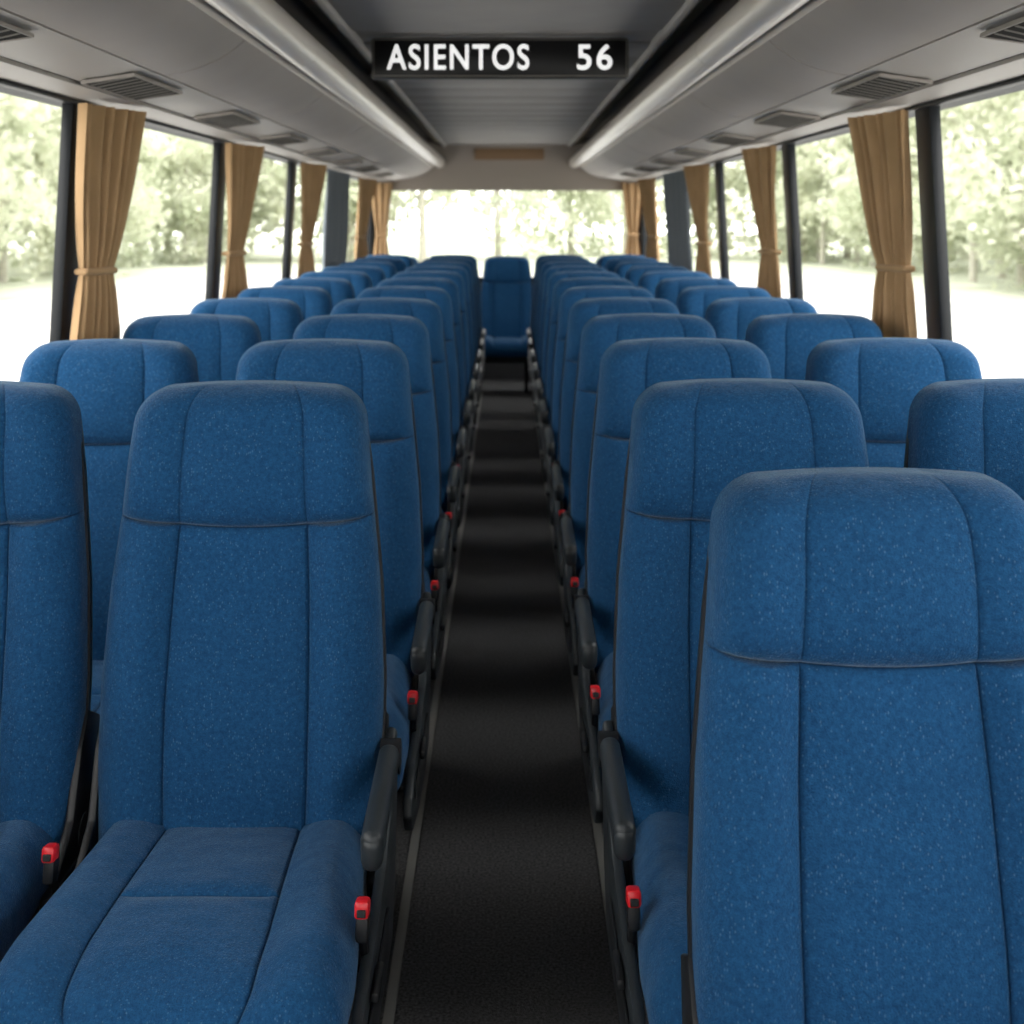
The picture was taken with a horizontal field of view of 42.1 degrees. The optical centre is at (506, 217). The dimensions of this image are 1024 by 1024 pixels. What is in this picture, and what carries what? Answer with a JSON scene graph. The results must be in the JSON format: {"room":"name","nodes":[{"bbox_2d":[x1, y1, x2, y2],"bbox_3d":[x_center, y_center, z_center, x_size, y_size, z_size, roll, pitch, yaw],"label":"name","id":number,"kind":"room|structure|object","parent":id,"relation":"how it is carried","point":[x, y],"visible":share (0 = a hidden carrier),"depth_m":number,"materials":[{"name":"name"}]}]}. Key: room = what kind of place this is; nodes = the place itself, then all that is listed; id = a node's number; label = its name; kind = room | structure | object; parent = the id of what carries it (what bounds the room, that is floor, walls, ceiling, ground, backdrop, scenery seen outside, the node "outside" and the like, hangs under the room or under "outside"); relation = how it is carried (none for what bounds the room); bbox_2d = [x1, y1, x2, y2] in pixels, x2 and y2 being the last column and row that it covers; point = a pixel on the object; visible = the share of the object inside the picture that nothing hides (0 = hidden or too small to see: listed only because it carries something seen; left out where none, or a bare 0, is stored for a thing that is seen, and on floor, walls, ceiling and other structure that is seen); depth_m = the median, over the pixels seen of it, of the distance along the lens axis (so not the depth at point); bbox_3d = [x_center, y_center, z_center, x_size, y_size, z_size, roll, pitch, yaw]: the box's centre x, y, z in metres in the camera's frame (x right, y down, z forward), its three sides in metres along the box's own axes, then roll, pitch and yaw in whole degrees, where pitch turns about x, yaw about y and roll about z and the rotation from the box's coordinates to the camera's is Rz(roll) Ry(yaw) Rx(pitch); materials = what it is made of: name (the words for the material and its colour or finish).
{"room":"vehicle interior","nodes":[
{"label":"vehicle interior","id":0,"kind":"room"},
{"bbox_2d":[0,79,371,341],"bbox_3d":[-1.255,0.745,5.035,0.140,3.210,13.890,0,0,0],"label":"window frame","id":1,"kind":"structure","parent":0,"point":[64,283],"depth_m":3.72,"materials":[{"name":"grey metal"}]},
{"bbox_2d":[0,0,444,181],"bbox_3d":[-0.877,-0.430,5.300,0.647,0.217,13.200,0,0,0],"label":"luggage rack","id":2,"kind":"object","parent":1,"relation":"attached to","point":[246,72],"visible":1,"depth_m":3.51,"materials":[{"name":"grey"}]},
{"bbox_2d":[70,103,146,339],"bbox_3d":[-1.143,0.079,3.767,0.096,0.782,0.322,0,0,14],"label":"window curtain","id":3,"kind":"object","parent":2,"relation":"hanging from","point":[109,139],"visible":0.8,"depth_m":3.74,"materials":[{"name":"beige fabric"}]},
{"bbox_2d":[221,143,264,297],"bbox_3d":[-1.139,0.079,5.668,0.088,0.782,0.321,0,0,17],"label":"window curtain","id":4,"kind":"object","parent":2,"relation":"hanging from","point":[243,163],"visible":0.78,"depth_m":5.63,"materials":[{"name":"beige fabric"}]},
{"bbox_2d":[297,163,326,277],"bbox_3d":[-1.141,0.079,7.669,0.092,0.782,0.321,0,0,18],"label":"window curtain","id":5,"kind":"object","parent":2,"relation":"hanging from","point":[312,176],"visible":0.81,"depth_m":7.64,"materials":[{"name":"beige fabric"}]},
{"bbox_2d":[322,169,349,268],"bbox_3d":[-1.155,0.079,8.950,0.079,0.782,0.803,0,0,2],"label":"pillar","id":6,"kind":"structure","parent":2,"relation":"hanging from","point":[336,206],"depth_m":8.88,"materials":[{"name":"grey plastic"}]},
{"bbox_2d":[354,178,376,259],"bbox_3d":[-1.137,0.079,10.553,0.099,0.782,0.457,0,0,9],"label":"window curtain","id":7,"kind":"object","parent":2,"relation":"hanging from","point":[366,187],"visible":0.85,"depth_m":10.54,"materials":[{"name":"beige fabric"}]},
{"bbox_2d":[372,183,391,254],"bbox_3d":[-1.120,0.079,11.850,0.200,0.782,0.050,0,0,0],"label":"window curtain","id":8,"kind":"object","parent":2,"relation":"hanging from","point":[381,201],"visible":0.84,"depth_m":11.85,"materials":[{"name":"beige fabric"}]},
{"bbox_2d":[348,379,648,1023],"bbox_3d":[0.000,1.480,5.025,2.500,0.060,13.850,0,0,0],"label":"floor","id":9,"kind":"structure","parent":0,"point":[507,920],"depth_m":3.32,"materials":[{"name":"carpet"}]},
{"bbox_2d":[0,381,99,961],"bbox_3d":[-0.926,0.866,1.983,0.494,1.167,0.745,0,0,0],"label":"seat","id":10,"kind":"object","parent":9,"relation":"on","point":[49,729],"visible":0.97,"depth_m":2.17,"materials":[{"name":"blue fabric"}]},
{"bbox_2d":[19,339,198,724],"bbox_3d":[-0.911,0.866,2.783,0.494,1.167,0.745,0,0,0],"label":"seat","id":11,"kind":"object","parent":9,"relation":"on","point":[109,380],"visible":0.25,"depth_m":3.00,"materials":[{"name":"blue fabric"}]},
{"bbox_2d":[122,314,260,381],"bbox_3d":[-0.911,0.866,3.583,0.494,1.167,0.745,0,0,0],"label":"seat","id":12,"kind":"object","parent":9,"relation":"on","point":[217,342],"visible":0.17,"depth_m":3.81,"materials":[{"name":"blue fabric"}]},
{"bbox_2d":[0,380,401,1023],"bbox_3d":[-0.425,0.866,1.983,0.511,1.167,0.745,0,0,0],"label":"seat","id":13,"kind":"object","parent":9,"relation":"on","point":[248,756],"visible":1,"depth_m":2.13,"materials":[{"name":"blue fabric"}]},
{"bbox_2d":[190,298,302,341],"bbox_3d":[-0.911,0.866,4.383,0.494,1.167,0.745,0,0,0],"label":"seat","id":14,"kind":"object","parent":9,"relation":"on","point":[276,319],"visible":0.16,"depth_m":4.62,"materials":[{"name":"blue fabric"}]},
{"bbox_2d":[237,286,332,320],"bbox_3d":[-0.911,0.866,5.183,0.494,1.167,0.745,0,0,0],"label":"seat","id":15,"kind":"object","parent":9,"relation":"on","point":[312,301],"visible":0.11,"depth_m":5.42,"materials":[{"name":"blue fabric"}]},
{"bbox_2d":[273,277,354,307],"bbox_3d":[-0.911,0.866,5.983,0.494,1.167,0.745,0,0,0],"label":"seat","id":16,"kind":"object","parent":9,"relation":"on","point":[339,290],"visible":0.11,"depth_m":6.23,"materials":[{"name":"blue fabric"}]},
{"bbox_2d":[235,339,434,971],"bbox_3d":[-0.413,0.866,2.783,0.511,1.167,0.745,0,0,0],"label":"seat","id":17,"kind":"object","parent":9,"relation":"on","point":[377,372],"visible":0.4,"depth_m":2.98,"materials":[{"name":"blue fabric"}]},
{"bbox_2d":[299,271,371,298],"bbox_3d":[-0.911,0.866,6.783,0.494,1.167,0.745,0,0,0],"label":"seat","id":18,"kind":"object","parent":9,"relation":"on","point":[360,281],"visible":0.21,"depth_m":7.03,"materials":[{"name":"blue fabric"}]},
{"bbox_2d":[321,265,385,286],"bbox_3d":[-0.911,0.866,7.583,0.494,1.167,0.745,0,0,0],"label":"seat","id":19,"kind":"object","parent":9,"relation":"on","point":[376,274],"visible":0.11,"depth_m":7.83,"materials":[{"name":"blue fabric"}]},
{"bbox_2d":[338,261,396,278],"bbox_3d":[-0.911,0.866,8.383,0.494,1.167,0.745,0,0,0],"label":"seat","id":20,"kind":"object","parent":9,"relation":"on","point":[389,269],"visible":0.09,"depth_m":8.63,"materials":[{"name":"blue fabric"}]},
{"bbox_2d":[293,314,449,791],"bbox_3d":[-0.413,0.866,3.583,0.511,1.167,0.745,0,0,0],"label":"seat","id":21,"kind":"object","parent":9,"relation":"on","point":[410,334],"visible":0.28,"depth_m":3.79,"materials":[{"name":"blue fabric"}]},
{"bbox_2d":[354,257,405,272],"bbox_3d":[-0.911,0.866,9.183,0.494,1.167,0.745,0,0,0],"label":"seat","id":22,"kind":"object","parent":9,"relation":"on","point":[400,266],"visible":0.09,"depth_m":9.44,"materials":[{"name":"blue fabric"}]},
{"bbox_2d":[365,254,413,268],"bbox_3d":[-0.911,0.866,9.983,0.494,1.167,0.745,0,0,0],"label":"seat","id":23,"kind":"object","parent":9,"relation":"on","point":[408,261],"visible":0.08,"depth_m":10.24,"materials":[{"name":"blue fabric"}]},
{"bbox_2d":[330,298,459,588],"bbox_3d":[-0.413,0.866,4.383,0.511,1.167,0.745,0,0,0],"label":"seat","id":24,"kind":"object","parent":9,"relation":"on","point":[428,312],"visible":0.23,"depth_m":4.60,"materials":[{"name":"blue fabric"}]},
{"bbox_2d":[357,286,466,527],"bbox_3d":[-0.413,0.866,5.183,0.511,1.167,0.745,0,0,0],"label":"seat","id":25,"kind":"object","parent":9,"relation":"on","point":[439,296],"visible":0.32,"depth_m":5.40,"materials":[{"name":"blue fabric"}]},
{"bbox_2d":[377,277,471,483],"bbox_3d":[-0.413,0.866,5.983,0.511,1.167,0.745,0,0,0],"label":"seat","id":26,"kind":"object","parent":9,"relation":"on","point":[448,285],"visible":0.16,"depth_m":6.21,"materials":[{"name":"blue fabric"}]},
{"bbox_2d":[382,393,481,1023],"bbox_3d":[-0.214,1.448,4.550,0.020,0.010,12.900,0,0,0],"label":"trim","id":27,"kind":"structure","parent":9,"relation":"on","point":[396,965],"depth_m":3.08,"materials":[{"name":"grey"}]},
{"bbox_2d":[392,271,475,450],"bbox_3d":[-0.413,0.866,6.783,0.511,1.167,0.745,0,0,0],"label":"seat","id":28,"kind":"object","parent":9,"relation":"on","point":[455,277],"visible":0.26,"depth_m":7.01,"materials":[{"name":"blue fabric"}]},
{"bbox_2d":[404,265,478,425],"bbox_3d":[-0.413,0.866,7.583,0.511,1.167,0.745,0,0,0],"label":"seat","id":29,"kind":"object","parent":9,"relation":"on","point":[461,271],"visible":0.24,"depth_m":7.81,"materials":[{"name":"blue fabric"}]},
{"bbox_2d":[414,261,481,402],"bbox_3d":[-0.413,0.866,8.383,0.511,1.167,0.745,0,0,0],"label":"seat","id":30,"kind":"object","parent":9,"relation":"on","point":[478,353],"visible":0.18,"depth_m":8.62,"materials":[{"name":"blue fabric"}]},
{"bbox_2d":[422,257,483,388],"bbox_3d":[-0.413,0.866,9.183,0.511,1.167,0.745,0,0,0],"label":"seat","id":31,"kind":"object","parent":9,"relation":"on","point":[466,260],"visible":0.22,"depth_m":9.42,"materials":[{"name":"blue fabric"}]},
{"bbox_2d":[429,254,485,374],"bbox_3d":[-0.413,0.866,9.983,0.511,1.167,0.745,0,0,0],"label":"seat","id":32,"kind":"object","parent":9,"relation":"on","point":[482,331],"visible":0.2,"depth_m":10.22,"materials":[{"name":"blue fabric"}]},
{"bbox_2d":[481,256,531,391],"bbox_3d":[-0.009,0.911,11.173,0.494,1.167,0.745,0,0,0],"label":"seat","id":33,"kind":"object","parent":9,"relation":"on","point":[506,288],"visible":0.8,"depth_m":11.34,"materials":[{"name":"blue fabric"}]},
{"bbox_2d":[527,254,582,374],"bbox_3d":[0.404,0.866,10.013,0.511,1.167,0.745,0,0,0],"label":"seat","id":34,"kind":"object","parent":9,"relation":"on","point":[529,330],"visible":0.16,"depth_m":10.25,"materials":[{"name":"blue fabric"}]},
{"bbox_2d":[528,257,589,388],"bbox_3d":[0.404,0.866,9.213,0.511,1.167,0.745,0,0,0],"label":"seat","id":35,"kind":"object","parent":9,"relation":"on","point":[531,341],"visible":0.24,"depth_m":9.45,"materials":[{"name":"blue fabric"}]},
{"bbox_2d":[530,261,597,401],"bbox_3d":[0.404,0.866,8.413,0.511,1.167,0.745,0,0,0],"label":"seat","id":36,"kind":"object","parent":9,"relation":"on","point":[533,352],"visible":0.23,"depth_m":8.65,"materials":[{"name":"blue fabric"}]},
{"bbox_2d":[533,405,605,917],"bbox_3d":[0.214,1.448,4.550,0.020,0.010,12.900,0,0,0],"label":"trim","id":37,"kind":"structure","parent":9,"relation":"on","point":[597,830],"depth_m":3.14,"materials":[{"name":"grey"}]},
{"bbox_2d":[533,265,607,424],"bbox_3d":[0.404,0.866,7.613,0.511,1.167,0.745,0,0,0],"label":"seat","id":38,"kind":"object","parent":9,"relation":"on","point":[536,365],"visible":0.18,"depth_m":7.85,"materials":[{"name":"blue fabric"}]},
{"bbox_2d":[536,271,619,449],"bbox_3d":[0.404,0.866,6.813,0.511,1.167,0.745,0,0,0],"label":"seat","id":39,"kind":"object","parent":9,"relation":"on","point":[554,278],"visible":0.18,"depth_m":7.04,"materials":[{"name":"blue fabric"}]},
{"bbox_2d":[539,277,634,482],"bbox_3d":[0.404,0.866,6.013,0.511,1.167,0.745,0,0,0],"label":"seat","id":40,"kind":"object","parent":9,"relation":"on","point":[562,285],"visible":0.25,"depth_m":6.24,"materials":[{"name":"blue fabric"}]},
{"bbox_2d":[544,286,653,525],"bbox_3d":[0.404,0.866,5.213,0.511,1.167,0.745,0,0,0],"label":"seat","id":41,"kind":"object","parent":9,"relation":"on","point":[569,297],"visible":0.24,"depth_m":5.44,"materials":[{"name":"blue fabric"}]},
{"bbox_2d":[551,297,679,585],"bbox_3d":[0.404,0.866,4.413,0.511,1.167,0.745,0,0,0],"label":"seat","id":42,"kind":"object","parent":9,"relation":"on","point":[582,311],"visible":0.23,"depth_m":4.63,"materials":[{"name":"blue fabric"}]},
{"bbox_2d":[598,254,645,267],"bbox_3d":[0.894,0.866,10.013,0.494,1.167,0.745,0,0,0],"label":"seat","id":43,"kind":"object","parent":9,"relation":"on","point":[602,261],"visible":0.1,"depth_m":10.27,"materials":[{"name":"blue fabric"}]},
{"bbox_2d":[605,257,657,272],"bbox_3d":[0.894,0.866,9.213,0.494,1.167,0.745,0,0,0],"label":"seat","id":44,"kind":"object","parent":9,"relation":"on","point":[612,263],"visible":0.15,"depth_m":9.47,"materials":[{"name":"blue fabric"}]},
{"bbox_2d":[560,313,715,730],"bbox_3d":[0.404,0.866,3.613,0.511,1.167,0.745,0,0,0],"label":"seat","id":45,"kind":"object","parent":9,"relation":"on","point":[600,332],"visible":0.27,"depth_m":3.83,"materials":[{"name":"blue fabric"}]},
{"bbox_2d":[614,261,672,278],"bbox_3d":[0.894,0.866,8.413,0.494,1.167,0.745,0,0,0],"label":"seat","id":46,"kind":"object","parent":9,"relation":"on","point":[621,268],"visible":0.09,"depth_m":8.67,"materials":[{"name":"blue fabric"}]},
{"bbox_2d":[625,265,688,286],"bbox_3d":[0.894,0.866,7.613,0.494,1.167,0.745,0,0,0],"label":"seat","id":47,"kind":"object","parent":9,"relation":"on","point":[633,274],"visible":0.12,"depth_m":7.86,"materials":[{"name":"blue fabric"}]},
{"bbox_2d":[574,337,771,963],"bbox_3d":[0.404,0.866,2.813,0.511,1.167,0.745,0,0,0],"label":"seat","id":48,"kind":"object","parent":9,"relation":"on","point":[628,368],"visible":0.32,"depth_m":3.02,"materials":[{"name":"blue fabric"}]},
{"bbox_2d":[638,271,710,297],"bbox_3d":[0.894,0.866,6.813,0.494,1.167,0.745,0,0,0],"label":"seat","id":49,"kind":"object","parent":9,"relation":"on","point":[649,281],"visible":0.07,"depth_m":7.06,"materials":[{"name":"blue fabric"}]},
{"bbox_2d":[655,277,736,305],"bbox_3d":[0.894,0.866,6.013,0.494,1.167,0.745,0,0,0],"label":"seat","id":50,"kind":"object","parent":9,"relation":"on","point":[669,289],"visible":0.12,"depth_m":6.26,"materials":[{"name":"blue fabric"}]},
{"bbox_2d":[676,286,770,318],"bbox_3d":[0.894,0.866,5.213,0.494,1.167,0.745,0,0,0],"label":"seat","id":51,"kind":"object","parent":9,"relation":"on","point":[695,301],"visible":0.14,"depth_m":5.45,"materials":[{"name":"blue fabric"}]},
{"bbox_2d":[598,378,868,1023],"bbox_3d":[0.404,0.866,2.013,0.511,1.167,0.745,0,0,0],"label":"seat","id":52,"kind":"object","parent":9,"relation":"on","point":[689,439],"visible":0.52,"depth_m":2.21,"materials":[{"name":"blue fabric"}]},
{"bbox_2d":[705,297,816,340],"bbox_3d":[0.894,0.866,4.413,0.494,1.167,0.745,0,0,0],"label":"seat","id":53,"kind":"object","parent":9,"relation":"on","point":[730,318],"visible":0.19,"depth_m":4.65,"materials":[{"name":"blue fabric"}]},
{"bbox_2d":[745,313,882,379],"bbox_3d":[0.894,0.866,3.613,0.494,1.167,0.745,0,0,0],"label":"seat","id":54,"kind":"object","parent":9,"relation":"on","point":[787,341],"visible":0.17,"depth_m":3.84,"materials":[{"name":"blue fabric"}]},
{"bbox_2d":[681,467,1023,1023],"bbox_3d":[0.430,0.885,1.273,0.459,1.167,0.745,0,0,0],"label":"seat","id":55,"kind":"object","parent":9,"relation":"on","point":[856,824],"visible":1,"depth_m":1.48,"materials":[{"name":"blue fabric"}]},
{"bbox_2d":[805,337,981,467],"bbox_3d":[0.894,0.866,2.813,0.494,1.167,0.745,0,0,0],"label":"seat","id":56,"kind":"object","parent":9,"relation":"on","point":[883,376],"visible":0.23,"depth_m":3.04,"materials":[{"name":"blue fabric"}]},
{"bbox_2d":[904,378,1023,500],"bbox_3d":[0.894,0.866,2.013,0.494,1.167,0.745,0,0,0],"label":"seat","id":57,"kind":"object","parent":9,"relation":"on","point":[973,425],"visible":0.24,"depth_m":2.24,"materials":[{"name":"blue fabric"}]},
{"bbox_2d":[274,0,739,146],"bbox_3d":[0.000,-0.756,5.025,2.560,0.248,13.950,0,0,0],"label":"ceiling","id":58,"kind":"structure","parent":0,"point":[658,32],"depth_m":5.17,"materials":[{"name":"grey plastic"}]},
{"bbox_2d":[371,38,628,79],"bbox_3d":[-0.025,-0.574,4.796,0.924,0.148,0.077,0,0,0],"label":"sign","id":59,"kind":"object","parent":58,"relation":"attached to","point":[391,58],"visible":1,"depth_m":4.76,"materials":[{"name":"black plastic"}]},
{"bbox_2d":[372,138,641,378],"bbox_3d":[0.000,0.750,11.930,2.560,3.200,0.200,0,0,0],"label":"wall","id":60,"kind":"structure","parent":0,"point":[466,167],"depth_m":11.92,"materials":[{"name":"grey plastic"}]},
{"bbox_2d":[642,76,1023,340],"bbox_3d":[1.255,0.745,5.035,0.140,3.210,13.890,0,0,0],"label":"window frame","id":61,"kind":"structure","parent":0,"point":[927,115],"depth_m":3.84,"materials":[{"name":"grey metal"}]},
{"bbox_2d":[569,0,1023,181],"bbox_3d":[0.877,-0.430,5.300,0.647,0.217,13.200,0,0,0],"label":"luggage rack","id":62,"kind":"object","parent":61,"relation":"attached to","point":[767,72],"visible":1,"depth_m":3.49,"materials":[{"name":"grey"}]},
{"bbox_2d":[622,183,641,254],"bbox_3d":[1.120,0.079,11.850,0.200,0.782,0.050,0,0,0],"label":"window curtain","id":63,"kind":"object","parent":62,"relation":"hanging from","point":[631,193],"visible":0.81,"depth_m":11.85,"materials":[{"name":"beige fabric"}]},
{"bbox_2d":[637,178,659,260],"bbox_3d":[1.139,0.079,10.554,0.096,0.782,0.458,0,0,-9],"label":"window curtain","id":64,"kind":"object","parent":62,"relation":"hanging from","point":[647,187],"visible":0.8,"depth_m":10.53,"materials":[{"name":"beige fabric"}]},
{"bbox_2d":[663,170,692,270],"bbox_3d":[1.157,0.079,8.950,0.076,0.782,0.804,0,0,-4],"label":"pillar","id":65,"kind":"structure","parent":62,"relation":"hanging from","point":[676,198],"depth_m":8.89,"materials":[{"name":"grey plastic"}]},
{"bbox_2d":[683,164,712,277],"bbox_3d":[1.141,0.079,7.848,0.092,0.782,0.322,0,0,-16],"label":"window curtain","id":66,"kind":"object","parent":62,"relation":"hanging from","point":[696,176],"visible":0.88,"depth_m":7.81,"materials":[{"name":"beige fabric"}]},
{"bbox_2d":[741,146,781,297],"bbox_3d":[1.139,0.079,5.887,0.090,0.782,0.321,0,0,-16],"label":"window curtain","id":67,"kind":"object","parent":62,"relation":"hanging from","point":[759,163],"visible":0.84,"depth_m":5.86,"materials":[{"name":"beige fabric"}]},
{"bbox_2d":[847,109,917,337],"bbox_3d":[1.141,0.079,3.986,0.095,0.782,0.321,0,0,-14],"label":"window curtain","id":68,"kind":"object","parent":62,"relation":"hanging from","point":[880,141],"visible":0.88,"depth_m":3.97,"materials":[{"name":"beige fabric"}]},
{"label":"outside","id":69,"kind":"structure","parent":0,"visible":0},
{"bbox_2d":[0,235,1023,303],"bbox_3d":[0.000,2.520,70.000,300.000,0.001,260.000,0,0,0],"label":"ground","id":70,"kind":"structure","parent":69,"point":[478,246],"depth_m":73.66,"materials":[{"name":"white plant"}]},
{"bbox_2d":[0,93,56,253],"bbox_3d":[-17.468,-2.320,41.284,6.886,10.602,8.404,0,0,31],"label":"tree","id":71,"kind":"object","parent":70,"relation":"on","point":[12,112],"visible":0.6,"depth_m":41.85,"materials":[{"name":"green plant"}]},
{"bbox_2d":[0,103,57,260],"bbox_3d":[-20.260,-1.720,48.528,8.409,8.772,6.795,0,0,-32],"label":"tree","id":72,"kind":"object","parent":70,"relation":"on","point":[44,215],"visible":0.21,"depth_m":48.75,"materials":[{"name":"green plant"}]},
{"bbox_2d":[0,105,61,282],"bbox_3d":[-19.850,-2.377,52.210,6.968,10.728,8.504,0,0,7],"label":"tree","id":73,"kind":"object","parent":70,"relation":"on","point":[44,150],"visible":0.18,"depth_m":51.79,"materials":[{"name":"green plant"}]},
{"bbox_2d":[9,128,59,274],"bbox_3d":[-19.894,-0.784,59.490,5.338,7.931,5.580,0,0,-27],"label":"tree","id":74,"kind":"object","parent":70,"relation":"on","point":[46,262],"visible":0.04,"depth_m":58.80,"materials":[{"name":"green plant"}]},
{"bbox_2d":[35,105,178,277],"bbox_3d":[-17.211,-1.946,56.519,6.353,9.780,7.753,0,0,39],"label":"tree","id":75,"kind":"object","parent":70,"relation":"on","point":[146,156],"visible":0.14,"depth_m":56.67,"materials":[{"name":"green plant"}]},
{"bbox_2d":[47,147,169,267],"bbox_3d":[-20.477,-1.393,67.245,6.327,9.399,6.614,0,0,-8],"label":"tree","id":76,"kind":"object","parent":70,"relation":"on","point":[153,169],"visible":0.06,"depth_m":68.21,"materials":[{"name":"green plant"}]},
{"bbox_2d":[138,135,253,265],"bbox_3d":[-17.045,-1.164,72.295,5.955,8.847,6.225,0,0,43],"label":"tree","id":77,"kind":"object","parent":70,"relation":"on","point":[195,205],"visible":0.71,"depth_m":71.42,"materials":[{"name":"green plant"}]},
{"bbox_2d":[145,135,298,261],"bbox_3d":[-17.036,-4.771,78.262,12.813,15.071,11.197,0,0,14],"label":"tree","id":78,"kind":"object","parent":70,"relation":"on","point":[269,176],"visible":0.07,"depth_m":76.79,"materials":[{"name":"green plant"}]},
{"bbox_2d":[181,158,271,259],"bbox_3d":[-17.119,-0.999,80.554,5.805,8.449,5.976,0,0,-40],"label":"tree","id":79,"kind":"object","parent":70,"relation":"on","point":[250,246],"visible":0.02,"depth_m":80.45,"materials":[{"name":"green plant"}]},
{"bbox_2d":[188,146,347,258],"bbox_3d":[-12.807,-4.501,82.968,15.480,14.552,10.657,0,0,-21],"label":"tree","id":80,"kind":"object","parent":70,"relation":"on","point":[274,226],"visible":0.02,"depth_m":81.52,"materials":[{"name":"green plant"}]},
{"bbox_2d":[266,167,418,261],"bbox_3d":[-9.384,-3.724,76.164,9.797,13.690,11.093,0,0,33],"label":"tree","id":81,"kind":"object","parent":70,"relation":"on","point":[278,214],"visible":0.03,"depth_m":76.08,"materials":[{"name":"green plant"}]},
{"bbox_2d":[317,173,500,261],"bbox_3d":[-6.160,-4.771,75.495,11.197,15.071,12.813,0,0,-26],"label":"tree","id":82,"kind":"object","parent":70,"relation":"on","point":[422,230],"visible":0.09,"depth_m":75.48,"materials":[{"name":"green plant"}]},
{"bbox_2d":[411,191,558,257],"bbox_3d":[-0.485,-4.501,83.344,10.657,14.552,15.480,0,0,32],"label":"tree","id":83,"kind":"object","parent":70,"relation":"on","point":[496,199],"visible":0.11,"depth_m":82.12,"materials":[{"name":"green plant"}]},
{"bbox_2d":[502,191,626,255],"bbox_3d":[4.055,-3.015,88.775,9.149,13.316,9.419,0,0,-6],"label":"tree","id":84,"kind":"object","parent":70,"relation":"on","point":[572,219],"visible":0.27,"depth_m":88.21,"materials":[{"name":"green plant"}]},
{"bbox_2d":[552,180,663,253],"bbox_3d":[7.812,-4.771,95.876,12.812,15.071,11.197,0,0,-23],"label":"tree","id":85,"kind":"object","parent":70,"relation":"on","point":[616,193],"visible":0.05,"depth_m":94.34,"materials":[{"name":"green plant"}]},
{"bbox_2d":[656,160,760,258],"bbox_3d":[13.009,-3.015,84.333,9.149,13.316,9.419,0,0,8],"label":"tree","id":86,"kind":"object","parent":70,"relation":"on","point":[733,179],"visible":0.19,"depth_m":83.00,"materials":[{"name":"green plant"}]},
{"bbox_2d":[714,143,845,261],"bbox_3d":[16.101,-3.724,75.594,11.093,13.690,9.797,0,0,-39],"label":"tree","id":87,"kind":"object","parent":70,"relation":"on","point":[736,211],"visible":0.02,"depth_m":76.06,"materials":[{"name":"green plant"}]},
{"bbox_2d":[743,177,832,258],"bbox_3d":[17.982,-1.112,83.181,6.169,8.722,5.993,0,0,-7],"label":"tree","id":88,"kind":"object","parent":70,"relation":"on","point":[812,253],"visible":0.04,"depth_m":82.28,"materials":[{"name":"green plant"}]},
{"bbox_2d":[753,150,869,260],"bbox_3d":[18.970,-2.883,79.718,11.902,11.188,8.193,0,0,-31],"label":"tree","id":89,"kind":"object","parent":70,"relation":"on","point":[779,159],"visible":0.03,"depth_m":78.51,"materials":[{"name":"green plant"}]},
{"bbox_2d":[775,153,859,262],"bbox_3d":[18.633,-2.972,75.119,8.426,11.341,9.641,0,0,-3],"label":"tree","id":90,"kind":"object","parent":70,"relation":"on","point":[780,207],"visible":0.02,"depth_m":75.04,"materials":[{"name":"green plant"}]},
{"bbox_2d":[775,137,868,264],"bbox_3d":[17.689,-1.842,71.412,6.592,9.000,7.541,0,0,36],"label":"tree","id":91,"kind":"object","parent":70,"relation":"on","point":[811,174],"visible":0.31,"depth_m":71.03,"materials":[{"name":"green plant"}]},
{"bbox_2d":[802,133,917,266],"bbox_3d":[18.871,-2.349,68.569,8.455,10.665,6.928,0,0,-32],"label":"tree","id":92,"kind":"object","parent":70,"relation":"on","point":[824,146],"visible":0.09,"depth_m":68.65,"materials":[{"name":"green plant"}]},
{"bbox_2d":[822,108,956,268],"bbox_3d":[19.249,-2.091,65.007,7.392,9.542,9.147,0,0,-3],"label":"tree","id":93,"kind":"object","parent":70,"relation":"on","point":[857,230],"visible":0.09,"depth_m":64.68,"materials":[{"name":"green plant"}]},
{"bbox_2d":[816,117,978,272],"bbox_3d":[18.732,-2.108,59.926,9.181,9.577,7.419,0,0,24],"label":"tree","id":94,"kind":"object","parent":70,"relation":"on","point":[852,188],"visible":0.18,"depth_m":60.43,"materials":[{"name":"green plant"}]},
{"bbox_2d":[912,110,1008,268],"bbox_3d":[23.386,-3.986,66.843,12.923,13.481,10.443,0,0,40],"label":"tree","id":95,"kind":"object","parent":70,"relation":"on","point":[951,257],"visible":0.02,"depth_m":65.87,"materials":[{"name":"green plant"}]},
{"bbox_2d":[910,109,1017,277],"bbox_3d":[21.773,-3.251,56.272,8.730,11.920,9.988,0,0,-23],"label":"tree","id":96,"kind":"object","parent":70,"relation":"on","point":[1002,275],"visible":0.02,"depth_m":55.75,"materials":[{"name":"green plant"}]},
{"bbox_2d":[910,102,1019,281],"bbox_3d":[19.131,-2.098,52.150,6.979,9.530,7.985,0,0,-2],"label":"tree","id":97,"kind":"object","parent":70,"relation":"on","point":[973,263],"visible":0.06,"depth_m":51.72,"materials":[{"name":"green plant"}]},
{"bbox_2d":[912,90,1023,261],"bbox_3d":[17.160,-2.484,44.558,8.655,10.329,7.565,0,0,-10],"label":"tree","id":98,"kind":"object","parent":70,"relation":"on","point":[991,217],"visible":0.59,"depth_m":44.18,"materials":[{"name":"green plant"}]},
{"bbox_2d":[940,92,1023,289],"bbox_3d":[17.507,-2.205,48.314,9.375,9.779,7.576,0,0,-28],"label":"tree","id":99,"kind":"object","parent":70,"relation":"on","point":[1000,252],"visible":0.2,"depth_m":48.19,"materials":[{"name":"green plant"}]},
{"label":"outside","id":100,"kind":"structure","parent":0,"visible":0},
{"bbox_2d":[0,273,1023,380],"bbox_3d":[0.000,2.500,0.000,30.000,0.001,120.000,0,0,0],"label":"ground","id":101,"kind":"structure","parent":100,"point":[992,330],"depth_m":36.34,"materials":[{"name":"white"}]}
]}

